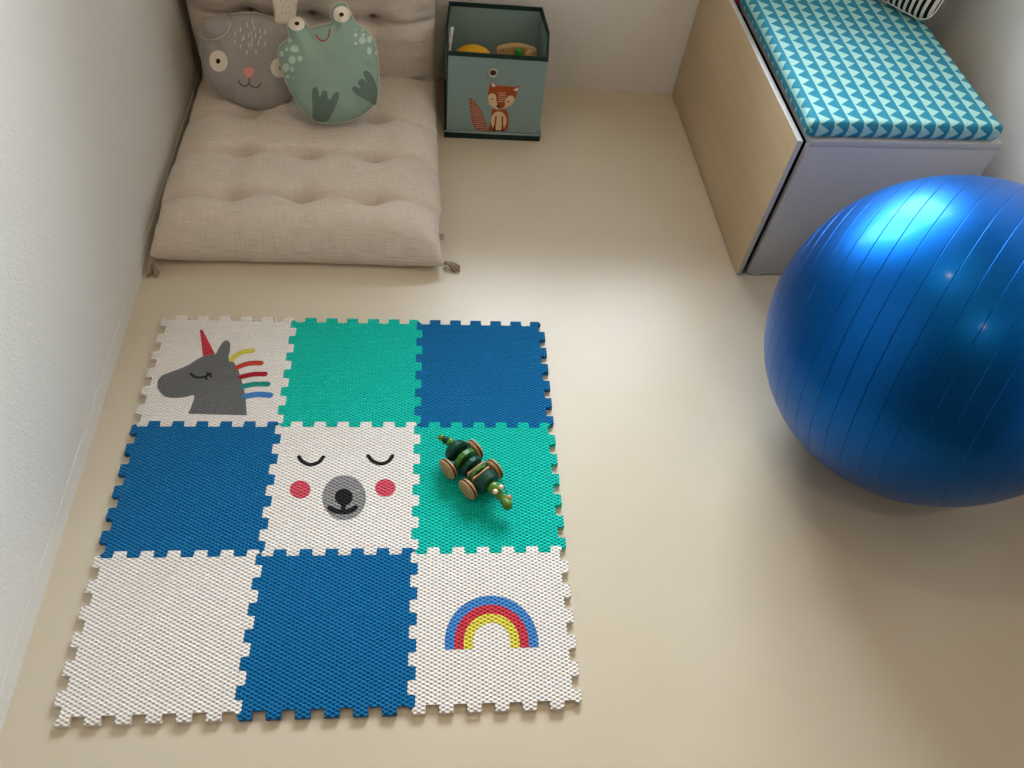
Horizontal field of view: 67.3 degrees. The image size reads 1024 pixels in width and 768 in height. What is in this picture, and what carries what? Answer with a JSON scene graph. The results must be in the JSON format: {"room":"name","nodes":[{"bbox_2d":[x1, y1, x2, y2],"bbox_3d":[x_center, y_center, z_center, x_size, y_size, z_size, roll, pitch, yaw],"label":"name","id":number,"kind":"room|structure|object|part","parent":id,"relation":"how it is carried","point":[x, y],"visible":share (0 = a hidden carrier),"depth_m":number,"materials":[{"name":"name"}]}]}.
{"room":"children's room","nodes":[
{"label":"children's room","id":0,"kind":"room"},
{"bbox_2d":[0,0,201,689],"bbox_3d":[-0.853,-0.574,0.637,0.140,2.420,2.790,1,54,-6],"label":"wall","id":1,"kind":"structure","parent":0,"point":[95,95],"depth_m":1.50,"materials":[{"name":"white paint"}]},
{"bbox_2d":[0,66,201,733],"bbox_3d":[-0.888,0.123,1.602,0.002,0.042,2.790,1,54,-6],"label":"baseboard","id":2,"kind":"structure","parent":1,"relation":"attached to","point":[21,645],"depth_m":1.56,"materials":[{"name":"white paint"}]},
{"bbox_2d":[0,82,1023,767],"bbox_3d":[0.167,0.175,1.769,2.416,0.100,3.070,1,54,-6],"label":"floor","id":3,"kind":"structure","parent":0,"point":[736,601],"depth_m":1.63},
{"bbox_2d":[146,0,459,277],"bbox_3d":[-0.528,-0.848,1.879,0.780,0.797,0.844,-2,54,-8],"label":"futon","id":4,"kind":"object","parent":3,"relation":"on","point":[277,184],"visible":0.8,"depth_m":2.01,"materials":[{"name":"fabric"}]},
{"bbox_2d":[200,0,297,110],"bbox_3d":[-0.694,-0.924,2.049,0.295,0.384,0.140,-4,55,-9],"label":"pillow","id":5,"kind":"object","parent":4,"relation":"on","point":[239,51],"visible":0.83,"depth_m":2.07,"materials":[{"name":"grey fabric"}]},
{"bbox_2d":[278,2,379,123],"bbox_3d":[-0.483,-0.842,2.036,0.258,0.256,0.174,-9,56,-12],"label":"pillow","id":6,"kind":"object","parent":4,"relation":"on","point":[331,70],"visible":1,"depth_m":2.01,"materials":[{"name":"green fabric"}]},
{"bbox_2d":[53,315,581,727],"bbox_3d":[-0.352,0.214,1.613,0.916,0.013,0.916,1,54,-6],"label":"play mat","id":7,"kind":"object","parent":3,"relation":"on","point":[159,637],"depth_m":1.54,"materials":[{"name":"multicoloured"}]},
{"bbox_2d":[157,330,272,414],"bbox_3d":[-0.666,-0.030,1.749,0.257,0.001,0.242,1,54,-6],"label":"print","id":8,"kind":"object","parent":7,"relation":"on","point":[200,372],"depth_m":1.74,"materials":[{"name":"grey plastic"}]},
{"bbox_2d":[290,454,395,519],"bbox_3d":[-0.353,0.213,1.606,0.217,0.001,0.155,1,54,-6],"label":"print","id":9,"kind":"object","parent":7,"relation":"on","point":[322,486],"depth_m":1.61,"materials":[{"name":"plastic"}]},
{"bbox_2d":[438,434,512,509],"bbox_3d":[-0.076,0.185,1.618,0.088,0.066,0.220,-35,65,-27],"label":"toy","id":10,"kind":"object","parent":7,"relation":"on","point":[467,456],"visible":1,"depth_m":1.61,"materials":[{"name":"green wood"}]},
{"bbox_2d":[445,596,538,649],"bbox_3d":[-0.040,0.453,1.467,0.176,0.001,0.102,1,54,-6],"label":"print","id":11,"kind":"object","parent":7,"relation":"on","point":[472,604],"depth_m":1.47},
{"bbox_2d":[444,1,549,140],"bbox_3d":[-0.052,-0.945,2.310,0.299,0.303,0.280,1,54,-6],"label":"storage bin","id":12,"kind":"object","parent":3,"relation":"on","point":[492,95],"visible":0.99,"depth_m":2.28,"materials":[{"name":"green fabric"}]},
{"bbox_2d":[456,44,489,52],"bbox_3d":[-0.122,-0.930,2.347,0.126,0.204,0.126,1,54,-6],"label":"toy","id":13,"kind":"object","parent":12,"relation":"in","point":[469,47],"visible":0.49,"depth_m":2.27,"materials":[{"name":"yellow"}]},
{"bbox_2d":[470,81,519,130],"bbox_3d":[-0.054,-0.816,2.266,0.143,0.171,0.005,1,54,-6],"label":"print","id":14,"kind":"object","parent":12,"relation":"on","point":[494,105],"depth_m":2.27,"materials":[{"name":"orange fabric"}]},
{"bbox_2d":[497,43,536,55],"bbox_3d":[0.008,-0.926,2.349,0.118,0.221,0.048,1,54,-6],"label":"toy","id":15,"kind":"object","parent":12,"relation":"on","point":[509,48],"visible":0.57,"depth_m":2.27,"materials":[{"name":"brown wood"}]},
{"bbox_3d":[0.050,-0.975,2.277,0.026,0.027,0.019,1,54,-6],"label":"knob","id":16,"kind":"part","parent":15,"relation":"part of","materials":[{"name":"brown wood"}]},
{"bbox_2d":[673,0,1001,275],"bbox_3d":[0.846,-0.766,2.194,0.508,0.440,0.835,-1,54,-7],"label":"storage bench","id":17,"kind":"object","parent":3,"relation":"on","point":[770,184],"visible":0.6,"depth_m":1.98,"materials":[{"name":"grey paint"}]},
{"bbox_3d":[0.601,-0.763,2.164,0.014,0.433,0.832,-1,54,-7],"label":"drawer","id":18,"kind":"part","parent":17,"relation":"part of","materials":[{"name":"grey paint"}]},
{"bbox_3d":[0.827,-1.082,2.430,0.476,0.416,0.018,-1,54,-7],"label":"panel","id":19,"kind":"part","parent":17,"relation":"part of","materials":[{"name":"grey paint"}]},
{"bbox_3d":[0.881,-0.886,2.023,0.476,0.018,0.818,-1,54,-7],"label":"panel","id":20,"kind":"part","parent":17,"relation":"part of","materials":[{"name":"grey paint"}]},
{"bbox_2d":[740,0,1002,139],"bbox_3d":[0.870,-0.900,1.994,0.481,0.044,0.806,-1,54,-7],"label":"seat pad","id":21,"kind":"object","parent":17,"relation":"on","point":[846,68],"visible":0.96,"depth_m":1.86,"materials":[{"name":"fabric"}]},
{"bbox_2d":[882,0,943,19],"bbox_3d":[1.020,-1.161,1.955,0.111,0.330,0.340,-32,63,-26],"label":"striped cushion","id":22,"kind":"object","parent":21,"relation":"on","point":[918,9],"visible":1,"depth_m":1.99,"materials":[{"name":"beige fabric"}]},
{"bbox_3d":[0.897,-0.434,1.966,0.476,0.416,0.018,-1,54,-7],"label":"panel","id":23,"kind":"part","parent":17,"relation":"part of","materials":[{"name":"grey paint"}]},
{"bbox_2d":[764,175,1023,506],"bbox_3d":[0.859,-0.083,1.562,0.660,0.660,0.660,40,59,21],"label":"exercise ball","id":24,"kind":"object","parent":3,"relation":"on","point":[894,333],"visible":1,"depth_m":1.34,"materials":[{"name":"blue plastic"}]},
{"bbox_2d":[434,0,698,84],"bbox_3d":[0.202,-1.750,1.610,2.416,2.420,0.140,1,54,-6],"label":"wall","id":25,"kind":"structure","parent":0,"point":[625,41],"depth_m":2.42,"materials":[{"name":"white paint"}]},
{"bbox_2d":[434,73,674,92],"bbox_3d":[0.100,-0.992,2.531,2.134,0.030,0.002,1,54,-6],"label":"baseboard","id":26,"kind":"structure","parent":25,"relation":"attached to","point":[438,77],"depth_m":2.55,"materials":[{"name":"white paint"}]},
{"bbox_2d":[923,0,1023,183],"bbox_3d":[1.411,-0.552,0.872,0.140,2.420,2.790,1,54,-6],"label":"wall","id":27,"kind":"structure","parent":0,"point":[984,39],"depth_m":1.96,"materials":[{"name":"white paint"}]}
]}

